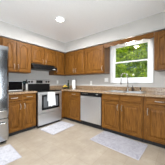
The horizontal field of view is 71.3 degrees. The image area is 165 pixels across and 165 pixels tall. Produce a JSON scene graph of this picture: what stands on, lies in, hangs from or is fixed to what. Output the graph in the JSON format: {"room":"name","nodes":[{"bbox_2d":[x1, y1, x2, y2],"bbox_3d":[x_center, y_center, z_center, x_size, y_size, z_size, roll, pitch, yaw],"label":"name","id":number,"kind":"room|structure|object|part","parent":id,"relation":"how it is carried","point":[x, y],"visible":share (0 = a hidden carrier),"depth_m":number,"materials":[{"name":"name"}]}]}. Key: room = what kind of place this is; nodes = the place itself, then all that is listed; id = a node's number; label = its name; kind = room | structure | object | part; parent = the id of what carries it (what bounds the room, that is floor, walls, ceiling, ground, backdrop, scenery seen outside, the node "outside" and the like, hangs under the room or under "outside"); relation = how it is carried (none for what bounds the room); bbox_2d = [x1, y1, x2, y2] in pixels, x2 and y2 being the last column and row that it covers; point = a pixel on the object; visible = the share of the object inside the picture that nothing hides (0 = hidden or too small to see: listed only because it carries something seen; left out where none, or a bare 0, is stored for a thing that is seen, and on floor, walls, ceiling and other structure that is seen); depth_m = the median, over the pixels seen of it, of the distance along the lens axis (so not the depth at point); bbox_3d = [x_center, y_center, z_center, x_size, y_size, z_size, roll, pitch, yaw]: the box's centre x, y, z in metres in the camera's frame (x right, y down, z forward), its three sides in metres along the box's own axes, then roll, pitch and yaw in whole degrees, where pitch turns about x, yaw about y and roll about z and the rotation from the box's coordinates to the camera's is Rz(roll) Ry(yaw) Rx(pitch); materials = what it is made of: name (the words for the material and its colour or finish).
{"room":"kitchen","nodes":[
{"label":"kitchen","id":0,"kind":"room"},
{"bbox_2d":[9,70,65,85],"bbox_3d":[-2.427,-0.090,2.249,0.120,2.440,5.500,0,0,39],"label":"wall","id":1,"kind":"structure","parent":0,"point":[35,74],"depth_m":3.51,"materials":[{"name":"grey paint"}]},
{"bbox_2d":[0,37,30,73],"bbox_3d":[-1.650,-0.609,2.814,0.363,0.747,0.663,0,0,39],"label":"upper cabinet","id":2,"kind":"object","parent":1,"relation":"attached to","point":[19,52],"visible":0.91,"depth_m":2.73,"materials":[{"name":"brown wood"}]},
{"bbox_3d":[-1.656,-0.605,2.589,0.020,0.695,0.266,0,0,39],"label":"door","id":3,"kind":"part","parent":2,"relation":"part of","materials":[{"name":"brown wood"}]},
{"bbox_3d":[-1.451,-0.605,2.839,0.020,0.695,0.320,0,0,39],"label":"door","id":4,"kind":"part","parent":2,"relation":"part of","materials":[{"name":"brown wood"}]},
{"bbox_2d":[31,45,54,65],"bbox_3d":[-1.201,-0.742,3.361,0.363,0.480,0.742,0,0,39],"label":"upper cabinet","id":5,"kind":"object","parent":1,"relation":"attached to","point":[39,55],"visible":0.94,"depth_m":3.23,"materials":[{"name":"brown wood"}]},
{"bbox_3d":[-1.210,-0.738,3.132,0.020,0.428,0.338,0,0,39],"label":"door","id":6,"kind":"part","parent":5,"relation":"part of","materials":[{"name":"brown wood"}]},
{"bbox_3d":[-0.977,-0.738,3.416,0.020,0.428,0.337,0,0,39],"label":"door","id":7,"kind":"part","parent":5,"relation":"part of","materials":[{"name":"brown wood"}]},
{"bbox_2d":[31,63,56,70],"bbox_3d":[-1.170,-0.423,3.335,0.441,0.150,0.742,0,0,39],"label":"range hood","id":8,"kind":"object","parent":1,"relation":"attached to","point":[40,67],"visible":0.97,"depth_m":3.17,"materials":[{"name":"black metal"}]},
{"bbox_2d":[49,51,63,75],"bbox_3d":[-0.835,-0.609,3.807,0.363,0.747,0.402,0,0,39],"label":"upper cabinet","id":9,"kind":"object","parent":1,"relation":"attached to","point":[59,56],"visible":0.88,"depth_m":3.69,"materials":[{"name":"brown wood"}]},
{"bbox_3d":[-0.727,-0.605,3.720,0.020,0.695,0.363,0,0,39],"label":"door","id":10,"kind":"part","parent":9,"relation":"part of","materials":[{"name":"brown wood"}]},
{"bbox_2d":[0,0,164,42],"bbox_3d":[-0.128,-1.360,0.440,5.970,0.100,5.620,0,0,39],"label":"ceiling","id":11,"kind":"structure","parent":0,"point":[83,18],"depth_m":2.22,"materials":[{"name":"white paint"}]},
{"bbox_2d":[55,16,64,21],"bbox_3d":[-0.467,-1.299,2.383,0.190,0.020,0.190,0,0,39],"label":"recessed light","id":12,"kind":"object","parent":11,"relation":"in","point":[59,19],"visible":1,"depth_m":2.36,"materials":[{"name":"white paint"}]},
{"bbox_2d":[0,118,164,164],"bbox_3d":[-0.128,1.160,0.440,5.970,0.060,5.620,0,0,39],"label":"floor","id":13,"kind":"structure","parent":0,"point":[73,145],"depth_m":1.90,"materials":[{"name":"beige tile"}]},
{"bbox_2d":[0,45,8,142],"bbox_3d":[-1.929,0.236,2.033,0.865,1.788,0.881,0,0,39],"label":"refrigerator","id":14,"kind":"object","parent":13,"relation":"on","point":[4,50],"visible":1,"depth_m":2.08,"materials":[{"name":"grey metal"}]},
{"bbox_3d":[-1.675,0.863,1.824,0.078,0.405,0.881,0,0,39],"label":"freezer drawer","id":15,"kind":"part","parent":14,"relation":"part of","materials":[{"name":"silver metal"}]},
{"bbox_3d":[-1.675,0.562,1.824,0.078,0.179,0.881,0,0,39],"label":"freezer drawer","id":16,"kind":"part","parent":14,"relation":"part of","materials":[{"name":"silver metal"}]},
{"bbox_3d":[-1.534,-0.097,1.996,0.078,1.123,0.438,0,0,39],"label":"door","id":17,"kind":"part","parent":14,"relation":"part of","materials":[{"name":"silver metal"}]},
{"bbox_2d":[0,144,21,164],"bbox_3d":[-1.397,1.125,1.598,0.540,0.008,0.840,0,0,41],"label":"rug","id":18,"kind":"object","parent":13,"relation":"on","point":[8,154],"visible":1,"depth_m":1.76,"materials":[{"name":"white fabric"}]},
{"bbox_2d":[8,93,35,135],"bbox_3d":[-1.546,0.692,2.720,0.643,0.876,0.652,0,0,39],"label":"base cabinet","id":19,"kind":"object","parent":13,"relation":"on","point":[22,107],"visible":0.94,"depth_m":2.55,"materials":[{"name":"brown wood"}]},
{"bbox_3d":[-1.434,0.725,2.418,0.020,0.610,0.292,0,0,39],"label":"door","id":20,"kind":"part","parent":19,"relation":"part of","materials":[{"name":"brown wood"}]},
{"bbox_3d":[-1.434,0.332,2.418,0.020,0.127,0.292,0,0,39],"label":"drawer","id":21,"kind":"part","parent":19,"relation":"part of","materials":[{"name":"brown wood"}]},
{"bbox_2d":[9,90,36,94],"bbox_3d":[-1.547,0.183,2.725,0.634,0.140,0.662,0,0,39],"label":"countertop","id":22,"kind":"structure","parent":19,"relation":"on","point":[28,91],"depth_m":2.60,"materials":[{"name":"stone"}]},
{"bbox_2d":[9,81,25,90],"bbox_3d":[-1.638,0.092,2.737,0.381,0.245,0.425,0,0,39],"label":"microwave","id":23,"kind":"object","parent":22,"relation":"on","point":[13,85],"visible":0.73,"depth_m":2.65,"materials":[{"name":"black glass"}]},
{"bbox_3d":[-1.229,0.332,2.668,0.020,0.127,0.293,0,0,39],"label":"drawer","id":24,"kind":"part","parent":19,"relation":"part of","materials":[{"name":"brown wood"}]},
{"bbox_3d":[-1.229,0.725,2.668,0.020,0.610,0.293,0,0,39],"label":"door","id":25,"kind":"part","parent":19,"relation":"part of","materials":[{"name":"brown wood"}]},
{"bbox_2d":[26,80,61,127],"bbox_3d":[-1.062,0.527,3.235,0.715,1.205,0.730,0,0,39],"label":"range","id":26,"kind":"object","parent":13,"relation":"on","point":[45,114],"visible":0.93,"depth_m":3.05,"materials":[{"name":"silver metal"}]},
{"bbox_3d":[-1.281,-0.013,3.415,0.008,0.115,0.706,0,0,39],"label":"control panel","id":27,"kind":"part","parent":26,"relation":"part of","materials":[{"name":"silver metal"}]},
{"bbox_2d":[30,89,60,91],"bbox_3d":[-1.064,0.223,3.237,0.570,0.021,0.730,0,0,39],"label":"cooktop","id":28,"kind":"object","parent":26,"relation":"in","point":[38,90],"depth_m":3.15,"materials":[{"name":"black glass"}]},
{"bbox_3d":[-0.892,1.105,3.096,0.015,0.050,0.690,0,0,39],"label":"kick panel","id":29,"kind":"part","parent":26,"relation":"part of","materials":[{"name":"black"}]},
{"bbox_3d":[-0.855,0.927,3.065,0.048,0.281,0.718,0,0,39],"label":"storage drawer","id":30,"kind":"part","parent":26,"relation":"part of","materials":[{"name":"silver metal"}]},
{"bbox_3d":[-0.853,0.511,3.063,0.053,0.533,0.718,0,0,39],"label":"oven door","id":31,"kind":"part","parent":26,"relation":"part of","materials":[{"name":"silver metal"}]},
{"bbox_2d":[47,92,55,105],"bbox_3d":[-0.809,0.446,2.995,0.079,0.357,0.227,0,0,39],"label":"hand towel","id":32,"kind":"object","parent":26,"relation":"hanging from","point":[50,96],"visible":0.99,"depth_m":2.96,"materials":[{"name":"white fabric"}]},
{"bbox_2d":[40,121,73,134],"bbox_3d":[-0.615,1.125,2.897,0.500,0.008,0.720,0,0,36],"label":"rug","id":33,"kind":"object","parent":13,"relation":"on","point":[55,128],"visible":0.99,"depth_m":2.85,"materials":[{"name":"white fabric"}]},
{"bbox_2d":[61,91,81,123],"bbox_3d":[-0.389,0.692,3.651,1.244,0.876,0.744,0,0,39],"label":"base cabinet","id":34,"kind":"object","parent":13,"relation":"on","point":[70,100],"visible":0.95,"depth_m":3.29,"materials":[{"name":"brown wood"}]},
{"bbox_3d":[-0.594,0.652,3.438,0.022,0.796,0.153,0,0,39],"label":"filler panel","id":35,"kind":"part","parent":34,"relation":"part of","materials":[{"name":"brown wood"}]},
{"bbox_3d":[-0.285,0.652,3.297,0.635,0.796,0.018,0,0,39],"label":"frame","id":36,"kind":"part","parent":34,"relation":"part of","materials":[{"name":"brown wood"}]},
{"bbox_3d":[-0.244,0.332,3.239,0.455,0.127,0.020,0,0,39],"label":"drawer","id":37,"kind":"part","parent":34,"relation":"part of","materials":[{"name":"brown wood"}]},
{"bbox_3d":[-0.244,0.725,3.239,0.455,0.610,0.020,0,0,39],"label":"door","id":38,"kind":"part","parent":34,"relation":"part of","materials":[{"name":"brown wood"}]},
{"bbox_2d":[50,85,164,97],"bbox_3d":[0.548,0.183,2.878,3.679,0.140,0.751,0,0,39],"label":"countertop","id":39,"kind":"structure","parent":34,"relation":"on","point":[148,91],"depth_m":2.79,"materials":[{"name":"stone"}]},
{"bbox_2d":[72,80,75,88],"bbox_3d":[-0.287,0.046,3.792,0.150,0.336,0.150,0,0,39],"label":"paper towel roll","id":40,"kind":"object","parent":39,"relation":"on","point":[73,81],"visible":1,"depth_m":3.74,"materials":[{"name":"white paper"}]},
{"bbox_2d":[106,90,143,92],"bbox_3d":[0.954,0.297,2.618,0.800,0.175,0.460,0,0,39],"label":"sink","id":41,"kind":"object","parent":39,"relation":"in","point":[110,90],"visible":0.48,"depth_m":2.65,"materials":[{"name":"grey metal"}]},
{"bbox_2d":[120,73,131,90],"bbox_3d":[1.008,-0.009,2.723,0.296,0.438,0.117,0,0,-13],"label":"faucet","id":42,"kind":"object","parent":39,"relation":"on","point":[122,73],"visible":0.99,"depth_m":2.72,"materials":[{"name":"silver metal"}]},
{"bbox_2d":[80,92,102,129],"bbox_3d":[0.370,0.694,3.093,0.622,0.872,0.608,0,0,39],"label":"dishwasher","id":43,"kind":"object","parent":13,"relation":"on","point":[91,103],"visible":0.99,"depth_m":2.83,"materials":[{"name":"silver metal"}]},
{"bbox_3d":[0.194,0.306,2.878,0.614,0.088,0.048,0,0,39],"label":"control panel","id":44,"kind":"part","parent":43,"relation":"part of","materials":[{"name":"black plastic"}]},
{"bbox_3d":[0.196,0.680,2.880,0.614,0.650,0.043,0,0,39],"label":"door panel","id":45,"kind":"part","parent":43,"relation":"part of","materials":[{"name":"silver metal"}]},
{"bbox_2d":[90,131,147,159],"bbox_3d":[0.658,1.125,2.162,0.900,0.008,0.540,0,0,42],"label":"rug","id":46,"kind":"object","parent":13,"relation":"on","point":[131,148],"visible":1,"depth_m":2.07,"materials":[{"name":"grey fabric"}]},
{"bbox_2d":[102,93,143,141],"bbox_3d":[0.956,0.692,2.613,0.875,0.876,0.643,0,0,39],"label":"base cabinet","id":47,"kind":"object","parent":13,"relation":"on","point":[123,115],"visible":0.98,"depth_m":2.34,"materials":[{"name":"brown wood"}]},
{"bbox_3d":[0.613,0.332,2.535,0.403,0.127,0.020,0,0,39],"label":"drawer","id":48,"kind":"part","parent":47,"relation":"part of","materials":[{"name":"brown wood"}]},
{"bbox_3d":[0.613,0.725,2.535,0.403,0.610,0.020,0,0,39],"label":"door","id":49,"kind":"part","parent":47,"relation":"part of","materials":[{"name":"brown wood"}]},
{"bbox_3d":[0.947,0.725,2.261,0.401,0.610,0.020,0,0,39],"label":"door","id":50,"kind":"part","parent":47,"relation":"part of","materials":[{"name":"brown wood"}]},
{"bbox_3d":[0.947,0.332,2.261,0.401,0.127,0.020,0,0,39],"label":"drawer","id":51,"kind":"part","parent":47,"relation":"part of","materials":[{"name":"brown wood"}]},
{"bbox_2d":[144,96,164,147],"bbox_3d":[1.652,0.692,2.042,0.917,0.876,0.643,0,0,39],"label":"base cabinet","id":52,"kind":"object","parent":13,"relation":"on","point":[154,107],"visible":0.95,"depth_m":2.00,"materials":[{"name":"brown wood"}]},
{"bbox_3d":[1.314,0.332,1.960,0.410,0.127,0.020,0,0,39],"label":"drawer","id":53,"kind":"part","parent":52,"relation":"part of","materials":[{"name":"brown wood"}]},
{"bbox_3d":[1.314,0.725,1.960,0.410,0.610,0.020,0,0,39],"label":"door","id":54,"kind":"part","parent":52,"relation":"part of","materials":[{"name":"brown wood"}]},
{"bbox_2d":[0,12,164,53],"bbox_3d":[-0.885,-1.155,1.048,3.788,0.310,5.400,0,0,39],"label":"soffit","id":55,"kind":"structure","parent":0,"point":[154,23],"depth_m":2.77,"materials":[{"name":"grey paint"}]},
{"bbox_2d":[66,37,164,87],"bbox_3d":[1.617,-0.090,2.566,5.970,2.440,0.120,0,0,39],"label":"wall","id":56,"kind":"structure","parent":0,"point":[158,76],"depth_m":3.22,"materials":[{"name":"grey paint"}]},
{"bbox_2d":[60,49,88,75],"bbox_3d":[-0.293,-0.609,3.819,1.182,0.747,0.363,0,0,39],"label":"upper cabinet","id":57,"kind":"object","parent":56,"relation":"attached to","point":[74,62],"visible":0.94,"depth_m":3.60,"materials":[{"name":"brown wood"}]},
{"bbox_3d":[-0.402,-0.605,3.730,0.400,0.695,0.020,0,0,39],"label":"door","id":58,"kind":"part","parent":57,"relation":"part of","materials":[{"name":"brown wood"}]},
{"bbox_3d":[-0.081,-0.605,3.467,0.370,0.695,0.020,0,0,39],"label":"door","id":59,"kind":"part","parent":57,"relation":"part of","materials":[{"name":"brown wood"}]},
{"bbox_2d":[85,44,109,74],"bbox_3d":[0.405,-0.609,3.247,0.613,0.747,0.363,0,0,39],"label":"upper cabinet","id":60,"kind":"object","parent":56,"relation":"attached to","point":[97,58],"visible":0.98,"depth_m":3.10,"materials":[{"name":"brown wood"}]},
{"bbox_3d":[0.317,-0.605,3.140,0.567,0.695,0.020,0,0,39],"label":"door","id":61,"kind":"part","parent":60,"relation":"part of","materials":[{"name":"brown wood"}]},
{"bbox_2d":[104,32,153,47],"bbox_3d":[0.979,-0.927,2.600,1.088,0.110,0.020,0,0,39],"label":"valance","id":62,"kind":"object","parent":60,"relation":"attached to","point":[149,35],"visible":1,"depth_m":2.51,"materials":[{"name":"brown wood"}]},
{"bbox_2d":[50,85,164,92],"bbox_3d":[0.548,0.164,2.878,3.679,0.102,0.751,0,0,39],"label":"backsplash","id":63,"kind":"structure","parent":56,"relation":"attached to","point":[144,89],"depth_m":3.05,"materials":[{"name":"stone"}]},
{"bbox_2d":[110,38,152,82],"bbox_3d":[1.203,-0.491,2.893,1.015,1.013,0.140,0,0,39],"label":"window","id":64,"kind":"structure","parent":56,"relation":"in","point":[149,79],"depth_m":2.78,"materials":[{"name":"white paint"}]},
{"bbox_3d":[1.208,-0.731,2.899,0.855,0.454,0.028,0,0,39],"label":"sash","id":65,"kind":"part","parent":64,"relation":"part of","materials":[{"name":"white paint"}]},
{"bbox_3d":[1.187,-0.300,2.874,0.855,0.470,0.028,0,0,39],"label":"sash","id":66,"kind":"part","parent":64,"relation":"part of","materials":[{"name":"white paint"}]},
{"bbox_2d":[154,30,164,70],"bbox_3d":[1.820,-0.609,2.085,0.857,0.747,0.363,0,0,39],"label":"upper cabinet","id":67,"kind":"object","parent":56,"relation":"attached to","point":[159,36],"visible":1,"depth_m":2.20,"materials":[{"name":"brown wood"}]},
{"label":"outside","id":68,"kind":"structure","parent":0,"visible":0},
{"bbox_3d":[10.489,1.730,14.741,40.000,0.200,29.800,0,0,39],"label":"lawn","id":69,"kind":"structure","parent":68,"visible":0},
{"bbox_2d":[115,64,137,77],"bbox_3d":[1.923,0.411,6.125,2.253,2.735,2.336,0,0,39],"label":"shrub","id":70,"kind":"object","parent":69,"relation":"on","point":[117,74],"visible":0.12,"depth_m":5.83,"materials":[{"name":"green plant"}]},
{"bbox_2d":[115,42,147,77],"bbox_3d":[4.024,-1.657,9.652,5.951,7.316,5.998,0,0,14],"label":"tree","id":71,"kind":"object","parent":69,"relation":"on","point":[122,54],"visible":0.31,"depth_m":8.14,"materials":[{"name":"green plant"}]}
]}

